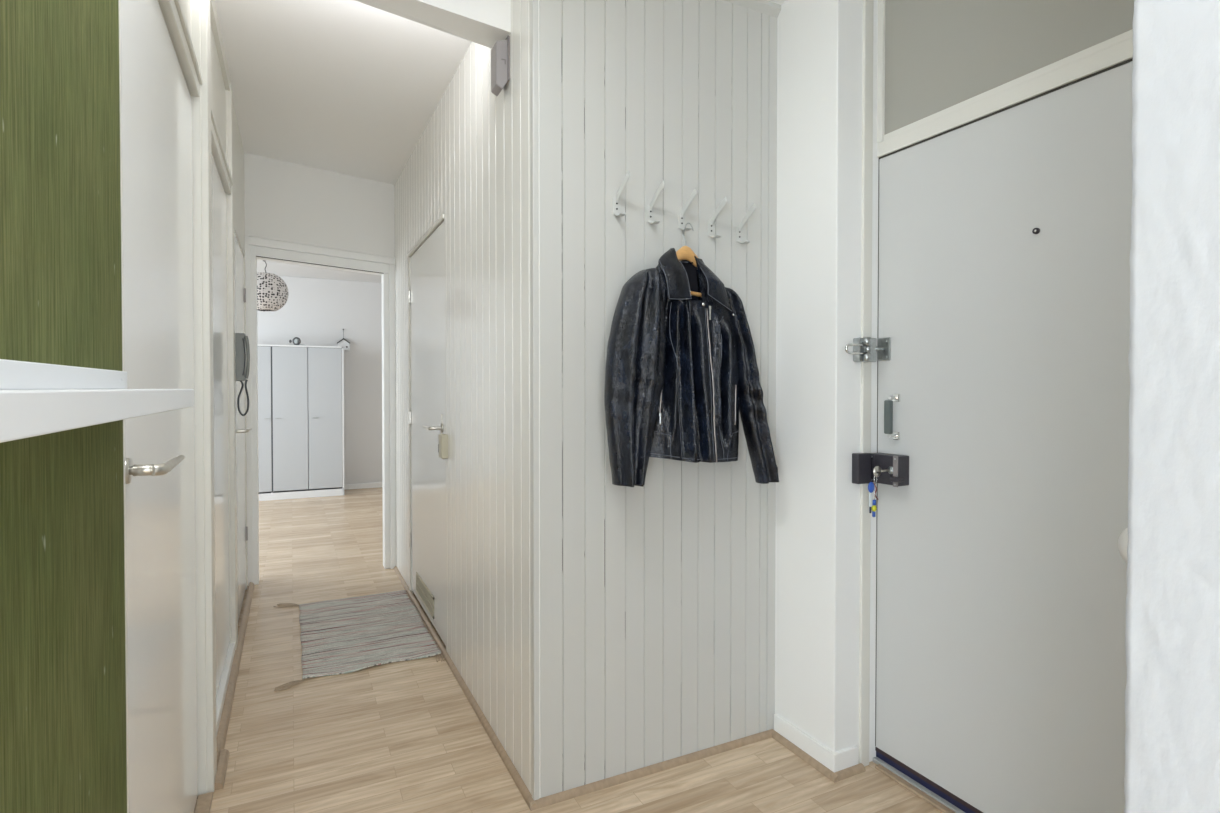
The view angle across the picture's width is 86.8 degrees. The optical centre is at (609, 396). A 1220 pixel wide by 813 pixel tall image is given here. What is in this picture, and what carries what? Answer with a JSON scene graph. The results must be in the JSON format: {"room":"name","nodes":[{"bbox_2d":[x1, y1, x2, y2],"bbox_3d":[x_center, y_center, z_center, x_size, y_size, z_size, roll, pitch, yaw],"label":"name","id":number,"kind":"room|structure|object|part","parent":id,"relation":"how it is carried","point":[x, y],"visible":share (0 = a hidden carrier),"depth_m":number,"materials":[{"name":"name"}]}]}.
{"room":"apartment entrance hallway","nodes":[
{"label":"apartment entrance hallway","id":0,"kind":"room"},
{"bbox_2d":[0,0,244,812],"bbox_3d":[-1.393,-0.154,2.076,0.185,2.750,4.360,0,1,-26],"label":"wall","id":1,"kind":"structure","parent":0,"point":[63,665],"depth_m":0.74,"materials":[{"name":"green paint"}]},
{"bbox_2d":[0,359,193,442],"bbox_3d":[-0.509,-0.006,0.608,0.096,0.055,0.922,0,1,-26],"label":"wall shelf","id":2,"kind":"object","parent":1,"relation":"attached to","point":[36,399],"visible":1,"depth_m":0.57,"materials":[{"name":"white paint"}]},
{"bbox_3d":[-0.549,-0.020,0.589,0.008,0.027,0.922,0,1,-26],"label":"rail","id":3,"kind":"part","parent":2,"relation":"part of","materials":[{"name":"white paint"}]},
{"bbox_2d":[119,0,128,812],"bbox_3d":[-0.848,-0.069,0.973,0.182,2.610,0.026,0,1,-26],"label":"trim","id":4,"kind":"structure","parent":1,"relation":"attached to","point":[119,0],"depth_m":1.02,"materials":[{"name":"white paint"}]},
{"bbox_2d":[120,0,197,812],"bbox_3d":[-1.010,0.164,1.495,0.112,2.106,1.030,0,1,-26],"label":"door","id":5,"kind":"structure","parent":1,"relation":"in","point":[156,100],"depth_m":1.42,"materials":[{"name":"white paint"}]},
{"bbox_3d":[-0.845,0.129,1.129,0.007,0.046,0.046,0,1,-26],"label":"handle","id":6,"kind":"part","parent":5,"relation":"part of","materials":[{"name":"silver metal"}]},
{"bbox_3d":[-0.814,0.126,1.197,0.027,0.025,0.136,0,1,-13],"label":"lever","id":7,"kind":"part","parent":5,"relation":"part of","materials":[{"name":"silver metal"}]},
{"bbox_2d":[158,0,202,96],"bbox_3d":[-1.085,-0.927,1.445,0.186,0.058,1.051,0,1,-26],"label":"trim","id":8,"kind":"structure","parent":1,"relation":"attached to","point":[172,11],"depth_m":1.67,"materials":[{"name":"white paint"}]},
{"bbox_2d":[190,0,216,794],"bbox_3d":[-1.332,-0.152,1.968,0.198,2.750,0.103,0,1,-26],"label":"trim","id":9,"kind":"structure","parent":1,"relation":"attached to","point":[200,9],"depth_m":1.97,"materials":[{"name":"white paint"}]},
{"bbox_2d":[194,792,212,812],"bbox_3d":[-1.006,1.223,1.506,0.040,0.012,1.040,0,1,-26],"label":"trim","id":10,"kind":"structure","parent":1,"relation":"attached to","point":[204,801],"depth_m":1.92,"materials":[{"name":"brown wood"}]},
{"bbox_2d":[211,151,229,696],"bbox_3d":[-1.551,0.110,2.505,0.038,2.066,1.042,0,1,-26],"label":"door","id":11,"kind":"structure","parent":1,"relation":"in","point":[219,226],"depth_m":2.66,"materials":[{"name":"white paint"}]},
{"bbox_2d":[214,749,228,789],"bbox_3d":[-1.264,1.209,2.103,0.024,0.024,0.210,0,1,-26],"label":"trim","id":12,"kind":"structure","parent":1,"relation":"attached to","point":[219,782],"depth_m":2.08,"materials":[{"name":"brown wood"}]},
{"bbox_2d":[211,106,232,193],"bbox_3d":[-1.592,-0.957,2.470,0.186,0.055,1.062,0,1,-26],"label":"trim","id":13,"kind":"structure","parent":1,"relation":"attached to","point":[217,149],"depth_m":2.55,"materials":[{"name":"white paint"}]},
{"bbox_2d":[216,642,234,737],"bbox_3d":[-1.546,1.183,2.522,0.068,0.064,1.062,0,1,-26],"label":"baseboard","id":14,"kind":"structure","parent":1,"relation":"attached to","point":[221,694],"depth_m":2.60,"materials":[{"name":"white paint"}]},
{"bbox_2d":[225,83,237,649],"bbox_3d":[-1.854,-0.122,3.007,0.182,2.660,0.129,0,1,-26],"label":"trim","id":15,"kind":"structure","parent":1,"relation":"attached to","point":[229,94],"depth_m":3.00,"materials":[{"name":"white paint"}]},
{"bbox_2d":[216,582,253,766],"bbox_3d":[-1.769,1.194,3.080,0.026,0.026,2.220,0,1,-26],"label":"trim","id":16,"kind":"structure","parent":1,"relation":"attached to","point":[226,712],"depth_m":2.72,"materials":[{"name":"brown wood"}]},
{"bbox_2d":[234,215,247,589],"bbox_3d":[-2.071,0.140,3.563,0.058,2.120,0.980,0,1,-26],"label":"trim","id":17,"kind":"structure","parent":1,"relation":"attached to","point":[236,229],"depth_m":3.98,"materials":[{"name":"white paint"}]},
{"bbox_2d":[235,333,249,415],"bbox_3d":[-1.796,-0.108,3.142,0.078,0.402,0.094,0,1,-26],"label":"phone","id":18,"kind":"object","parent":1,"relation":"attached to","point":[242,349],"visible":0.94,"depth_m":3.11,"materials":[{"name":"grey plastic"}]},
{"bbox_3d":[-1.774,0.003,3.120,0.051,0.179,0.014,0,1,-26],"label":"cord","id":19,"kind":"part","parent":18,"relation":"part of","materials":[{"name":"grey plastic"}]},
{"bbox_2d":[235,234,250,620],"bbox_3d":[-2.038,0.160,3.577,0.114,2.040,0.935,0,1,-26],"label":"door","id":20,"kind":"structure","parent":1,"relation":"in","point":[240,291],"depth_m":3.62,"materials":[{"name":"white paint"}]},
{"bbox_3d":[-1.842,0.169,3.272,0.055,0.017,0.144,0,1,0],"label":"lever","id":21,"kind":"part","parent":20,"relation":"part of","materials":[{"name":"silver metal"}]},
{"bbox_2d":[355,0,510,48],"bbox_3d":[-0.827,-1.353,1.932,1.045,0.348,0.170,0,1,-26],"label":"beam","id":22,"kind":"structure","parent":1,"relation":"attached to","point":[482,22],"depth_m":2.06,"materials":[{"name":"white paint"}]},
{"bbox_2d":[257,276,381,484],"bbox_3d":[-4.362,-0.159,7.469,5.200,2.610,0.140,0,1,-26],"label":"wall","id":23,"kind":"structure","parent":0,"point":[317,312],"depth_m":7.97,"materials":[{"name":"white paint"}]},
{"bbox_2d":[337,329,349,349],"bbox_3d":[-3.260,-0.703,7.891,0.145,0.267,0.070,0,1,-26],"label":"house","id":24,"kind":"object","parent":23,"relation":"attached to","point":[343,342],"visible":0.84,"depth_m":7.88,"materials":[{"name":"white"}]},
{"bbox_2d":[344,482,382,489],"bbox_3d":[-2.689,1.105,8.222,1.350,0.060,0.025,0,1,-26],"label":"baseboard","id":25,"kind":"structure","parent":23,"relation":"attached to","point":[364,485],"depth_m":8.02,"materials":[{"name":"white paint"}]},
{"bbox_2d":[244,153,394,256],"bbox_3d":[-2.625,-0.205,3.954,5.200,2.800,0.100,0,1,-26],"label":"wall","id":26,"kind":"structure","parent":0,"point":[285,201],"depth_m":4.23,"materials":[{"name":"white paint"}]},
{"bbox_2d":[256,256,383,273],"bbox_3d":[-1.893,-0.868,4.244,0.766,0.052,0.004,0,1,-26],"label":"trim","id":27,"kind":"structure","parent":26,"relation":"attached to","point":[256,256],"depth_m":4.23,"materials":[{"name":"grey wood"}]},
{"bbox_2d":[245,236,395,585],"bbox_3d":[-1.961,0.090,4.286,1.120,2.200,0.130,0,1,-26],"label":"trim","id":28,"kind":"structure","parent":26,"relation":"attached to","point":[388,278],"depth_m":4.29,"materials":[{"name":"white paint"}]},
{"bbox_2d":[248,236,394,264],"bbox_3d":[-1.874,-0.962,4.242,0.880,0.111,0.030,0,1,-26],"label":"trim","id":29,"kind":"structure","parent":26,"relation":"attached to","point":[255,241],"depth_m":4.21,"materials":[{"name":"white paint"}]},
{"bbox_2d":[394,0,540,797],"bbox_3d":[-0.830,-0.155,3.200,0.060,2.720,2.844,0,1,-26],"label":"wall","id":30,"kind":"structure","parent":0,"point":[470,164],"depth_m":2.36,"materials":[{"name":"white paint"}]},
{"bbox_2d":[408,257,413,592],"bbox_3d":[-0.981,0.176,3.493,0.056,2.050,1.022,0,1,-26],"label":"trim","id":31,"kind":"structure","parent":30,"relation":"attached to","point":[409,318],"depth_m":3.91,"materials":[{"name":"white paint"}]},
{"bbox_2d":[407,214,443,257],"bbox_3d":[-1.000,-0.850,3.469,0.018,0.021,1.022,0,1,-26],"label":"trim","id":32,"kind":"structure","parent":30,"relation":"attached to","point":[440,220],"depth_m":3.36,"materials":[{"name":"white paint"}]},
{"bbox_2d":[408,221,447,645],"bbox_3d":[-0.990,0.170,3.433,0.111,2.008,1.057,0,1,-26],"label":"door","id":33,"kind":"structure","parent":30,"relation":"in","point":[426,293],"depth_m":3.38,"materials":[{"name":"white paint"}]},
{"bbox_2d":[416,572,433,618],"bbox_3d":[-1.010,1.074,3.518,0.008,0.110,0.505,0,1,-26],"label":"vent grille","id":34,"kind":"object","parent":33,"relation":"attached to","point":[424,592],"depth_m":3.49,"materials":[{"name":"grey"}]},
{"bbox_3d":[-0.862,0.148,3.125,0.067,0.016,0.129,0,1,-26],"label":"lever","id":35,"kind":"part","parent":33,"relation":"part of","materials":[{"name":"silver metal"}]},
{"bbox_2d":[394,566,535,806],"bbox_3d":[-0.861,1.196,3.195,0.018,0.018,2.860,0,1,-26],"label":"trim","id":36,"kind":"structure","parent":30,"relation":"attached to","point":[512,770],"depth_m":2.49,"materials":[{"name":"brown wood"}]},
{"bbox_2d":[491,36,509,95],"bbox_3d":[-0.362,-1.089,2.124,0.044,0.172,0.075,0,1,-26],"label":"alarm box","id":37,"kind":"object","parent":30,"relation":"attached to","point":[500,52],"visible":1,"depth_m":2.10,"materials":[{"name":"grey plastic"}]},
{"bbox_3d":[-0.345,-1.102,2.132,0.008,0.145,0.075,0,1,-26],"label":"plate","id":38,"kind":"part","parent":37,"relation":"part of","materials":[{"name":"grey plastic"}]},
{"bbox_2d":[530,0,538,799],"bbox_3d":[-0.224,-0.077,1.922,0.018,2.600,0.022,0,1,-26],"label":"trim","id":39,"kind":"structure","parent":30,"relation":"attached to","point":[533,3],"depth_m":1.92,"materials":[{"name":"grey paint"}]},
{"bbox_2d":[215,0,786,282],"bbox_3d":[-1.679,-1.493,2.022,5.200,0.290,12.350,0,1,-26],"label":"ceiling","id":40,"kind":"structure","parent":0,"point":[347,87],"depth_m":2.97,"materials":[{"name":"white paint"}]},
{"bbox_2d":[257,260,288,311],"bbox_3d":[-2.820,-1.050,5.285,0.330,0.687,0.330,0,1,-26],"label":"pendant lamp","id":41,"kind":"object","parent":40,"relation":"hanging from","point":[272,291],"visible":0.62,"depth_m":5.19,"materials":[{"name":"white plastic"}]},
{"bbox_2d":[194,487,942,812],"bbox_3d":[-1.679,1.261,2.060,5.200,0.080,12.350,0,1,-26],"label":"floor","id":42,"kind":"structure","parent":0,"point":[401,736],"depth_m":2.24,"materials":[{"name":"brown wood"}]},
{"bbox_2d":[258,344,343,500],"bbox_3d":[-3.735,0.280,7.435,1.208,1.732,0.479,0,1,-26],"label":"wardrobe","id":43,"kind":"object","parent":42,"relation":"on","point":[301,387],"visible":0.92,"depth_m":7.31,"materials":[{"name":"white wood"}]},
{"bbox_3d":[-3.970,0.248,7.087,0.439,1.614,0.019,0,1,-26],"label":"door","id":44,"kind":"part","parent":43,"relation":"part of","materials":[{"name":"grey laminate"}]},
{"bbox_3d":[-3.601,0.245,7.269,0.354,1.614,0.019,0,1,-26],"label":"door","id":45,"kind":"part","parent":43,"relation":"part of","materials":[{"name":"grey laminate"}]},
{"bbox_2d":[289,337,305,345],"bbox_3d":[-3.635,-0.639,7.454,0.215,0.106,0.060,0,1,-26],"label":"ornament","id":46,"kind":"object","parent":43,"relation":"on","point":[296,341],"visible":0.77,"depth_m":7.43,"materials":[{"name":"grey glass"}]},
{"bbox_3d":[-3.278,0.243,7.429,0.353,1.614,0.019,0,1,-26],"label":"door","id":47,"kind":"part","parent":43,"relation":"part of","materials":[{"name":"grey laminate"}]},
{"bbox_2d":[273,590,444,690],"bbox_3d":[-1.341,1.194,3.334,0.732,0.017,1.224,0,1,-26],"label":"rag rug","id":48,"kind":"object","parent":42,"relation":"on","point":[352,634],"visible":1,"depth_m":3.25,"materials":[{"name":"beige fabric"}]},
{"bbox_2d":[538,0,776,797],"bbox_3d":[0.179,-0.080,2.143,0.919,2.600,0.055,0,1,-26],"label":"wall","id":49,"kind":"structure","parent":0,"point":[657,598],"depth_m":2.08,"materials":[{"name":"grey paint"}]},
{"bbox_2d":[612,171,630,216],"bbox_3d":[0.038,-0.622,1.988,0.028,0.126,0.103,0,1,-26],"label":"coat hook","id":50,"kind":"object","parent":49,"relation":"attached to","point":[616,202],"visible":1,"depth_m":2.02,"materials":[{"name":"white metal"}]},
{"bbox_3d":[0.021,-0.598,2.024,0.028,0.052,0.004,0,1,-26],"label":"plate","id":51,"kind":"part","parent":50,"relation":"part of","materials":[{"name":"white metal"}]},
{"bbox_3d":[0.031,-0.570,2.005,0.020,0.020,0.052,0,1,-26],"label":"arm","id":52,"kind":"part","parent":50,"relation":"part of","materials":[{"name":"white metal"}]},
{"bbox_3d":[0.038,-0.646,1.988,0.005,0.078,0.103,0,1,-26],"label":"arm","id":53,"kind":"part","parent":50,"relation":"part of","materials":[{"name":"white metal"}]},
{"bbox_2d":[529,729,771,810],"bbox_3d":[0.176,1.212,2.119,0.925,0.018,0.018,0,1,-26],"label":"trim","id":54,"kind":"structure","parent":49,"relation":"attached to","point":[545,801],"depth_m":2.08,"materials":[{"name":"brown wood"}]},
{"bbox_2d":[646,180,664,223],"bbox_3d":[0.148,-0.613,2.042,0.028,0.126,0.103,0,1,-26],"label":"coat hook","id":55,"kind":"object","parent":49,"relation":"attached to","point":[649,209],"visible":1,"depth_m":2.06,"materials":[{"name":"white metal"}]},
{"bbox_3d":[0.130,-0.589,2.079,0.028,0.052,0.004,0,1,-26],"label":"plate","id":56,"kind":"part","parent":55,"relation":"part of","materials":[{"name":"white metal"}]},
{"bbox_3d":[0.140,-0.560,2.059,0.020,0.020,0.052,0,1,-26],"label":"arm","id":57,"kind":"part","parent":55,"relation":"part of","materials":[{"name":"white metal"}]},
{"bbox_3d":[0.148,-0.637,2.042,0.005,0.078,0.103,0,1,-26],"label":"arm","id":58,"kind":"part","parent":55,"relation":"part of","materials":[{"name":"white metal"}]},
{"bbox_2d":[678,188,696,230],"bbox_3d":[0.254,-0.606,2.095,0.028,0.126,0.103,0,1,-26],"label":"coat hook","id":59,"kind":"object","parent":49,"relation":"attached to","point":[681,216],"visible":0.92,"depth_m":2.11,"materials":[{"name":"white metal"}]},
{"bbox_3d":[0.237,-0.582,2.131,0.028,0.052,0.004,0,1,-26],"label":"plate","id":60,"kind":"part","parent":59,"relation":"part of","materials":[{"name":"white metal"}]},
{"bbox_3d":[0.247,-0.553,2.111,0.020,0.020,0.052,0,1,-26],"label":"arm","id":61,"kind":"part","parent":59,"relation":"part of","materials":[{"name":"white metal"}]},
{"bbox_2d":[676,222,701,296],"bbox_3d":[0.234,-0.441,2.064,0.325,0.251,0.048,0,1,-26],"label":"hanger","id":62,"kind":"object","parent":59,"relation":"hanging from","point":[685,252],"visible":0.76,"depth_m":2.05,"materials":[{"name":"brown wood"}]},
{"bbox_3d":[0.238,-0.400,2.059,0.325,0.168,0.026,0,1,-26],"label":"shoulder arm","id":63,"kind":"part","parent":62,"relation":"part of","materials":[{"name":"brown wood"}]},
{"bbox_3d":[0.254,-0.629,2.095,0.005,0.078,0.103,0,1,-26],"label":"arm","id":64,"kind":"part","parent":59,"relation":"part of","materials":[{"name":"white metal"}]},
{"bbox_2d":[604,248,778,486],"bbox_3d":[0.277,-0.089,2.066,0.646,0.764,0.139,0,1,-28],"label":"leather jacket","id":65,"kind":"object","parent":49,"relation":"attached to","point":[681,368],"visible":1,"depth_m":2.00,"materials":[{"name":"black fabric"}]},
{"bbox_2d":[708,196,727,237],"bbox_3d":[0.360,-0.594,2.148,0.028,0.126,0.103,0,1,-26],"label":"coat hook","id":66,"kind":"object","parent":49,"relation":"attached to","point":[711,224],"visible":1,"depth_m":2.17,"materials":[{"name":"white metal"}]},
{"bbox_3d":[0.342,-0.571,2.184,0.028,0.052,0.004,0,1,-26],"label":"plate","id":67,"kind":"part","parent":66,"relation":"part of","materials":[{"name":"white metal"}]},
{"bbox_3d":[0.352,-0.542,2.164,0.020,0.020,0.052,0,1,-26],"label":"arm","id":68,"kind":"part","parent":66,"relation":"part of","materials":[{"name":"white metal"}]},
{"bbox_3d":[0.360,-0.618,2.147,0.005,0.078,0.103,0,1,-26],"label":"arm","id":69,"kind":"part","parent":66,"relation":"part of","materials":[{"name":"white metal"}]},
{"bbox_2d":[736,203,756,243],"bbox_3d":[0.466,-0.587,2.200,0.028,0.126,0.103,0,1,-26],"label":"coat hook","id":70,"kind":"object","parent":49,"relation":"attached to","point":[739,230],"visible":1,"depth_m":2.22,"materials":[{"name":"white metal"}]},
{"bbox_3d":[0.448,-0.563,2.236,0.028,0.052,0.004,0,1,-26],"label":"plate","id":71,"kind":"part","parent":70,"relation":"part of","materials":[{"name":"white metal"}]},
{"bbox_3d":[0.458,-0.535,2.216,0.020,0.020,0.052,0,1,-26],"label":"arm","id":72,"kind":"part","parent":70,"relation":"part of","materials":[{"name":"white metal"}]},
{"bbox_3d":[0.466,-0.611,2.200,0.005,0.078,0.103,0,1,-26],"label":"arm","id":73,"kind":"part","parent":70,"relation":"part of","materials":[{"name":"white metal"}]},
{"bbox_2d":[724,0,780,17],"bbox_3d":[0.191,-1.367,2.089,0.920,0.035,0.020,0,1,-26],"label":"trim","id":74,"kind":"structure","parent":49,"relation":"attached to","point":[767,7],"depth_m":2.25,"materials":[{"name":"grey paint"}]},
{"bbox_2d":[775,0,878,763],"bbox_3d":[0.792,-0.087,2.304,0.337,2.610,0.370,0,1,-26],"label":"wall","id":75,"kind":"structure","parent":0,"point":[820,42],"depth_m":2.13,"materials":[{"name":"white paint"}]},
{"bbox_2d":[772,729,837,782],"bbox_3d":[0.649,1.211,2.187,0.018,0.018,0.314,0,1,-26],"label":"trim","id":76,"kind":"structure","parent":75,"relation":"attached to","point":[807,758],"depth_m":2.17,"materials":[{"name":"brown wood"}]},
{"bbox_2d":[774,714,857,771],"bbox_3d":[0.702,1.182,2.220,0.108,0.075,0.291,0,1,-26],"label":"baseboard","id":77,"kind":"structure","parent":75,"relation":"attached to","point":[848,757],"depth_m":2.13,"materials":[{"name":"white paint"}]},
{"bbox_2d":[830,763,865,781],"bbox_3d":[0.768,1.212,2.081,0.138,0.018,0.018,0,1,-26],"label":"trim","id":78,"kind":"structure","parent":75,"relation":"attached to","point":[848,772],"depth_m":2.08,"materials":[{"name":"brown wood"}]},
{"bbox_2d":[845,337,876,361],"bbox_3d":[0.798,-0.152,2.068,0.150,0.077,0.056,0,1,-26],"label":"guard","id":79,"kind":"object","parent":75,"relation":"attached to","point":[864,349],"visible":1,"depth_m":2.07,"materials":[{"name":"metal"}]},
{"bbox_2d":[852,453,870,483],"bbox_3d":[0.818,0.232,2.097,0.058,0.098,0.030,0,1,-26],"label":"lock keeper","id":80,"kind":"object","parent":75,"relation":"attached to","point":[861,462],"visible":0.91,"depth_m":2.08,"materials":[{"name":"black metal"}]},
{"bbox_2d":[859,0,872,765],"bbox_3d":[0.874,-0.080,2.149,0.128,2.600,0.040,0,1,-26],"label":"trim","id":81,"kind":"structure","parent":75,"relation":"attached to","point":[867,60],"depth_m":2.11,"materials":[{"name":"white paint"}]},
{"bbox_2d":[875,764,955,812],"bbox_3d":[1.124,1.222,1.633,0.023,0.010,1.100,0,1,-26],"label":"trim","id":82,"kind":"structure","parent":75,"relation":"attached to","point":[901,781],"depth_m":1.99,"materials":[{"name":"brown wood"}]},
{"bbox_2d":[873,757,964,812],"bbox_3d":[1.088,1.219,1.754,0.020,0.014,0.910,0,1,-26],"label":"trim","id":83,"kind":"structure","parent":75,"relation":"attached to","point":[876,760],"depth_m":2.01,"materials":[{"name":"grey metal"}]},
{"bbox_2d":[875,747,982,812],"bbox_3d":[1.115,1.207,1.768,0.048,0.036,0.912,0,1,-26],"label":"trim","id":84,"kind":"structure","parent":75,"relation":"attached to","point":[949,799],"depth_m":2.00,"materials":[{"name":"black rubber"}]},
{"bbox_2d":[885,0,1133,133],"bbox_3d":[1.116,-1.109,1.735,0.048,0.530,0.910,0,1,-26],"label":"wall","id":85,"kind":"structure","parent":0,"point":[940,55],"depth_m":1.84,"materials":[{"name":"grey paint"}]},
{"bbox_2d":[875,58,1132,745],"bbox_3d":[1.091,0.194,1.742,0.002,1.962,0.912,0,1,-26],"label":"door frame","id":86,"kind":"structure","parent":85,"relation":"attached to","point":[1129,60],"depth_m":1.99,"materials":[{"name":"grey wood"}]},
{"bbox_2d":[877,0,1132,157],"bbox_3d":[1.118,-1.081,1.740,0.080,0.588,0.915,0,1,-26],"label":"trim","id":87,"kind":"structure","parent":85,"relation":"attached to","point":[1118,49],"depth_m":1.77,"materials":[{"name":"white paint"}]},
{"bbox_2d":[1124,0,1219,812],"bbox_3d":[1.125,-0.065,0.746,1.122,2.610,0.383,0,1,-26],"label":"wall","id":88,"kind":"structure","parent":0,"point":[1172,608],"depth_m":0.64,"materials":[{"name":"grey paint"}]},
{"bbox_3d":[1.233,-0.078,1.674,0.105,2.610,1.210,0,1,-26],"label":"wall","id":89,"kind":"structure","parent":0,"visible":0},
{"bbox_2d":[871,61,1132,812],"bbox_3d":[1.061,0.198,1.772,0.110,1.962,0.831,0,1,-26],"label":"door","id":90,"kind":"structure","parent":89,"relation":"in","point":[1004,321],"depth_m":1.75,"materials":[{"name":"grey paint"}]},
{"bbox_2d":[868,466,890,516],"bbox_3d":[0.843,0.295,2.016,0.100,0.158,0.015,0,1,-26],"label":"bunch","id":91,"kind":"object","parent":90,"relation":"hanging from","point":[877,470],"visible":1,"depth_m":2.00,"materials":[{"name":"silver metal"}]},
{"bbox_3d":[0.899,-0.157,2.118,0.012,0.075,0.049,0,1,-26],"label":"guard plate","id":92,"kind":"part","parent":90,"relation":"part of","materials":[{"name":"metal"}]},
{"bbox_3d":[0.910,0.064,2.071,0.036,0.148,0.024,0,1,-26],"label":"pull handle","id":93,"kind":"part","parent":90,"relation":"part of","materials":[{"name":"silver metal"}]},
{"bbox_3d":[0.893,0.257,2.011,0.020,0.017,0.042,0,1,-26],"label":"slide knob","id":94,"kind":"part","parent":90,"relation":"part of","materials":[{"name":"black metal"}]},
{"bbox_3d":[1.215,0.344,1.473,0.060,0.104,0.092,0,1,-26],"label":"round knob","id":95,"kind":"part","parent":90,"relation":"part of","materials":[{"name":"white plastic"}]}
]}

